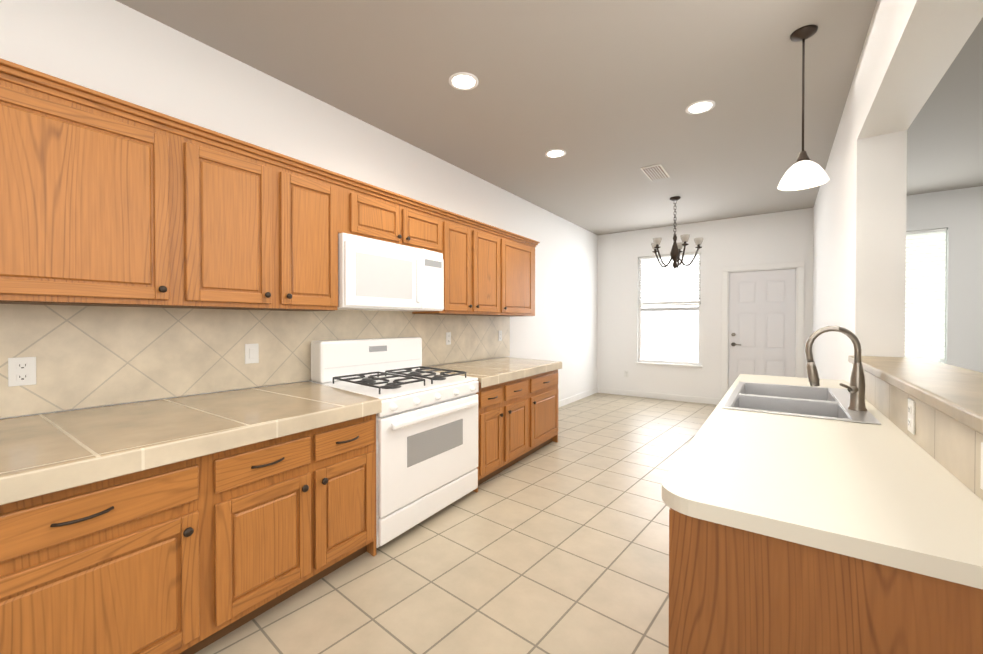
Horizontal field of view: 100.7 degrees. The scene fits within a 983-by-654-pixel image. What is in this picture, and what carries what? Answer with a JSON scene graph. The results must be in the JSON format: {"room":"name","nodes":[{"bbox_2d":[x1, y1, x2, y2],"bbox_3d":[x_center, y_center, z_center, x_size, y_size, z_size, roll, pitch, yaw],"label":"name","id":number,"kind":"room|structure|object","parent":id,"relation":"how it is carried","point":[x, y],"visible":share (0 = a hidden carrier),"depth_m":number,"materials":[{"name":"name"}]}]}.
{"room":"kitchen","nodes":[
{"label":"kitchen","id":0,"kind":"room"},
{"bbox_2d":[0,0,597,418],"bbox_3d":[-0.897,-0.212,3.809,0.140,3.040,10.320,0,1,35],"label":"wall","id":1,"kind":"structure","parent":0,"point":[114,48],"depth_m":2.92,"materials":[{"name":"white paint"}]},
{"bbox_2d":[0,66,183,307],"bbox_3d":[-2.002,-0.553,1.778,0.379,0.891,0.931,0,1,35],"label":"upper cabinet","id":2,"kind":"object","parent":1,"relation":"attached to","point":[108,200],"depth_m":1.78,"materials":[{"name":"brown wood"}]},
{"bbox_2d":[0,304,509,417],"bbox_3d":[-1.314,0.128,3.087,0.012,0.536,5.374,0,1,35],"label":"tile backsplash","id":3,"kind":"structure","parent":1,"relation":"attached to","point":[90,356],"depth_m":2.36,"materials":[{"name":"beige tile"}]},
{"bbox_2d":[8,357,35,386],"bbox_3d":[-2.156,0.204,1.871,0.010,0.130,0.085,0,1,35],"label":"outlet","id":4,"kind":"object","parent":3,"relation":"attached to","point":[21,371],"visible":1,"depth_m":1.87,"materials":[{"name":"white plastic"}]},
{"bbox_2d":[245,343,258,363],"bbox_3d":[-1.581,0.175,2.687,0.011,0.130,0.085,0,1,35],"label":"outlet","id":5,"kind":"object","parent":3,"relation":"attached to","point":[251,353],"visible":1,"depth_m":2.68,"materials":[{"name":"white plastic"}]},
{"bbox_2d":[446,332,450,344],"bbox_3d":[-0.453,0.122,4.293,0.010,0.130,0.075,0,1,35],"label":"outlet","id":6,"kind":"object","parent":3,"relation":"attached to","point":[448,338],"visible":1,"depth_m":4.29,"materials":[{"name":"white plastic"}]},
{"bbox_2d":[498,330,501,340],"bbox_3d":[0.109,0.108,5.091,0.010,0.130,0.075,0,1,35],"label":"outlet","id":7,"kind":"object","parent":3,"relation":"attached to","point":[499,335],"visible":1,"depth_m":5.08,"materials":[{"name":"white plastic"}]},
{"bbox_2d":[180,126,343,310],"bbox_3d":[-1.469,-0.560,2.536,0.379,0.891,0.923,0,1,35],"label":"upper cabinet","id":8,"kind":"object","parent":1,"relation":"attached to","point":[261,230],"depth_m":2.36,"materials":[{"name":"brown wood"}]},
{"bbox_2d":[344,178,443,253],"bbox_3d":[-0.902,-0.838,3.339,0.379,0.350,1.047,0,1,35],"label":"upper cabinet","id":9,"kind":"object","parent":1,"relation":"attached to","point":[369,213],"depth_m":3.18,"materials":[{"name":"brown wood"}]},
{"bbox_2d":[338,233,443,311],"bbox_3d":[-0.873,-0.397,3.317,0.456,0.516,1.023,0,1,35],"label":"microwave","id":10,"kind":"object","parent":9,"relation":"attached to","point":[376,275],"visible":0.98,"depth_m":3.09,"materials":[{"name":"white plastic"}]},
{"bbox_2d":[412,214,475,313],"bbox_3d":[-0.474,-0.573,3.951,0.379,0.891,0.460,0,1,35],"label":"upper cabinet","id":11,"kind":"object","parent":1,"relation":"attached to","point":[459,256],"depth_m":3.87,"materials":[{"name":"brown wood"}]},
{"bbox_2d":[444,222,503,315],"bbox_3d":[-0.195,-0.577,4.346,0.379,0.891,0.507,0,1,35],"label":"upper cabinet","id":12,"kind":"object","parent":1,"relation":"attached to","point":[489,242],"depth_m":4.27,"materials":[{"name":"brown wood"}]},
{"bbox_2d":[504,234,539,316],"bbox_3d":[0.182,-0.582,4.882,0.379,0.891,0.805,0,1,35],"label":"upper cabinet","id":13,"kind":"object","parent":1,"relation":"attached to","point":[519,254],"depth_m":4.76,"materials":[{"name":"brown wood"}]},
{"bbox_2d":[558,387,597,407],"bbox_3d":[1.068,1.233,6.480,0.017,0.100,3.431,0,1,35],"label":"baseboard","id":14,"kind":"structure","parent":1,"relation":"attached to","point":[574,398],"depth_m":7.04,"materials":[{"name":"white"}]},
{"bbox_2d":[195,393,716,653],"bbox_3d":[2.636,1.392,1.339,9.100,0.120,10.640,0,1,35],"label":"floor","id":15,"kind":"structure","parent":0,"point":[561,546],"depth_m":2.23,"materials":[{"name":"tile"}]},
{"bbox_2d":[0,449,215,653],"bbox_3d":[-1.712,0.892,1.570,1.086,0.876,0.685,0,1,35],"label":"base cabinet","id":16,"kind":"object","parent":15,"relation":"on","point":[193,524],"depth_m":1.37,"materials":[{"name":"brown wood"}]},
{"bbox_2d":[0,381,381,496],"bbox_3d":[-1.650,0.433,1.628,1.119,0.040,2.608,0,1,35],"label":"countertop","id":17,"kind":"structure","parent":16,"relation":"on","point":[37,451],"depth_m":1.69,"materials":[{"name":"beige tile"}]},
{"bbox_2d":[212,413,376,640],"bbox_3d":[-1.231,0.885,2.255,1.086,0.876,1.109,0,1,35],"label":"base cabinet","id":18,"kind":"object","parent":15,"relation":"on","point":[289,510],"depth_m":1.89,"materials":[{"name":"brown wood"}]},
{"bbox_2d":[311,337,478,547],"bbox_3d":[-0.679,0.708,3.075,1.017,1.215,1.166,0,1,35],"label":"range","id":19,"kind":"object","parent":15,"relation":"on","point":[426,444],"visible":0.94,"depth_m":2.80,"materials":[{"name":"white metal"}]},
{"bbox_2d":[473,377,511,492],"bbox_3d":[-0.356,0.872,3.633,0.935,0.876,0.396,0,1,35],"label":"base cabinet","id":20,"kind":"object","parent":15,"relation":"on","point":[494,396],"depth_m":3.41,"materials":[{"name":"brown wood"}]},
{"bbox_2d":[424,357,561,380],"bbox_3d":[0.040,0.409,4.182,0.947,0.040,1.773,0,1,35],"label":"countertop","id":21,"kind":"structure","parent":20,"relation":"on","point":[484,370],"depth_m":4.03,"materials":[{"name":"beige tile"}]},
{"bbox_2d":[512,369,535,464],"bbox_3d":[-0.103,0.869,3.993,0.935,0.876,0.484,0,1,35],"label":"base cabinet","id":22,"kind":"object","parent":15,"relation":"on","point":[517,409],"depth_m":3.86,"materials":[{"name":"brown wood"}]},
{"bbox_2d":[536,365,561,450],"bbox_3d":[0.291,0.864,4.553,0.935,0.876,0.886,0,1,35],"label":"base cabinet","id":23,"kind":"object","parent":15,"relation":"on","point":[546,379],"depth_m":4.31,"materials":[{"name":"brown wood"}]},
{"bbox_2d":[662,360,982,653],"bbox_3d":[1.642,0.783,1.966,0.875,1.085,2.908,0,1,35],"label":"kitchen island","id":24,"kind":"object","parent":15,"relation":"on","point":[731,591],"depth_m":0.97,"materials":[{"name":"brown wood"}]},
{"bbox_2d":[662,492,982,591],"bbox_3d":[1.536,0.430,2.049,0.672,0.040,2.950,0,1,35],"label":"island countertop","id":25,"kind":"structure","parent":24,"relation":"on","point":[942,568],"depth_m":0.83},
{"bbox_2d":[722,382,880,424],"bbox_3d":[1.713,0.497,2.325,0.585,0.196,1.095,0,1,35],"label":"sink basin","id":26,"kind":"object","parent":25,"relation":"in","point":[809,401],"visible":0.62,"depth_m":2.32,"materials":[{"name":"silver metal"}]},
{"bbox_2d":[805,326,866,410],"bbox_3d":[1.688,0.198,1.997,0.244,0.408,0.148,0,1,35],"label":"faucet","id":27,"kind":"object","parent":25,"relation":"on","point":[856,388],"visible":1,"depth_m":1.98,"materials":[{"name":"silver metal"}]},
{"bbox_2d":[908,398,914,433],"bbox_3d":[1.541,0.327,1.496,0.010,0.120,0.075,0,1,35],"label":"outlet","id":28,"kind":"object","parent":24,"relation":"attached to","point":[911,415],"visible":1,"depth_m":1.48,"materials":[{"name":"white plastic"}]},
{"bbox_2d":[848,356,982,431],"bbox_3d":[1.834,0.221,1.638,0.350,0.045,2.368,0,1,35],"label":"island countertop","id":29,"kind":"structure","parent":24,"relation":"on","point":[956,390],"depth_m":1.51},
{"bbox_2d":[980,442,982,489],"bbox_3d":[1.152,0.332,0.944,0.011,0.112,0.085,0,1,35],"label":"outlet","id":30,"kind":"object","parent":24,"relation":"attached to","point":[981,483],"visible":0.96,"depth_m":0.97,"materials":[{"name":"white plastic"}]},
{"bbox_2d":[116,0,982,234],"bbox_3d":[2.636,-1.768,1.309,9.100,0.120,10.640,0,1,35],"label":"ceiling","id":31,"kind":"structure","parent":0,"point":[603,94],"depth_m":2.93,"materials":[{"name":"grey paint"}]},
{"bbox_2d":[449,72,478,89],"bbox_3d":[-0.195,-1.719,2.855,0.210,0.008,0.210,0,1,35],"label":"recessed light","id":32,"kind":"object","parent":31,"relation":"in","point":[463,81],"visible":1,"depth_m":2.85,"materials":[{"name":"white"}]},
{"bbox_2d":[545,149,565,157],"bbox_3d":[0.639,-1.730,4.065,0.210,0.008,0.210,0,1,35],"label":"recessed light","id":33,"kind":"object","parent":31,"relation":"in","point":[554,153],"visible":1,"depth_m":4.06,"materials":[{"name":"white"}]},
{"bbox_2d":[640,164,669,180],"bbox_3d":[1.845,-1.732,4.578,0.210,0.014,0.460,0,1,35],"label":"ceiling vent","id":34,"kind":"object","parent":31,"relation":"in","point":[655,172],"visible":1,"depth_m":4.54,"materials":[{"name":"white metal"}]},
{"bbox_2d":[651,196,702,268],"bbox_3d":[2.501,-1.262,5.535,0.668,0.972,0.640,0,1,35],"label":"chandelier","id":35,"kind":"object","parent":31,"relation":"hanging from","point":[676,251],"visible":1,"depth_m":5.47,"materials":[{"name":"brown metal"}]},
{"bbox_2d":[685,100,714,113],"bbox_3d":[1.638,-1.722,3.195,0.210,0.008,0.210,0,1,35],"label":"recessed light","id":36,"kind":"object","parent":31,"relation":"in","point":[701,106],"visible":1,"depth_m":3.19,"materials":[{"name":"white"}]},
{"bbox_2d":[777,24,829,190],"bbox_3d":[1.823,-1.278,2.380,0.244,0.881,0.244,0,1,35],"label":"pendant lamp","id":37,"kind":"object","parent":31,"relation":"hanging from","point":[803,172],"visible":1,"depth_m":2.37,"materials":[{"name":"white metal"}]},
{"bbox_2d":[597,186,982,398],"bbox_3d":[5.508,-0.228,5.527,8.640,3.040,0.140,0,1,35],"label":"wall","id":38,"kind":"structure","parent":0,"point":[780,237],"depth_m":6.63,"materials":[{"name":"white paint"}]},
{"bbox_2d":[598,387,720,404],"bbox_3d":[2.917,1.225,7.269,2.072,0.100,0.014,0,1,35],"label":"baseboard","id":39,"kind":"structure","parent":38,"relation":"attached to","point":[715,401],"depth_m":7.20,"materials":[{"name":"white"}]},
{"bbox_2d":[635,252,702,367],"bbox_3d":[3.120,-0.299,7.178,1.102,1.949,0.165,0,1,35],"label":"nook window","id":40,"kind":"structure","parent":38,"relation":"in","point":[669,313],"depth_m":7.20,"materials":[{"name":"white glass"}]},
{"bbox_2d":[729,269,795,388],"bbox_3d":[4.223,0.196,6.381,0.868,2.151,0.098,0,1,35],"label":"back door","id":41,"kind":"structure","parent":38,"relation":"in","point":[762,313],"depth_m":6.37,"materials":[{"name":"white"}]},
{"bbox_2d":[721,261,803,399],"bbox_3d":[4.239,0.152,6.404,1.066,2.262,0.152,0,1,35],"label":"door frame","id":42,"kind":"structure","parent":38,"relation":"attached to","point":[799,337],"depth_m":6.30,"materials":[{"name":"white"}]},
{"bbox_2d":[905,228,946,362],"bbox_3d":[5.462,-0.376,5.530,1.046,1.800,0.165,0,1,35],"label":"living room window","id":43,"kind":"structure","parent":38,"relation":"in","point":[925,306],"depth_m":5.35,"materials":[{"name":"white glass"}]},
{"bbox_2d":[812,0,982,414],"bbox_3d":[2.975,-0.207,3.295,0.235,3.040,6.425,0,1,35],"label":"wall","id":44,"kind":"structure","parent":0,"point":[859,249],"depth_m":2.60,"materials":[{"name":"white paint"}]}
]}

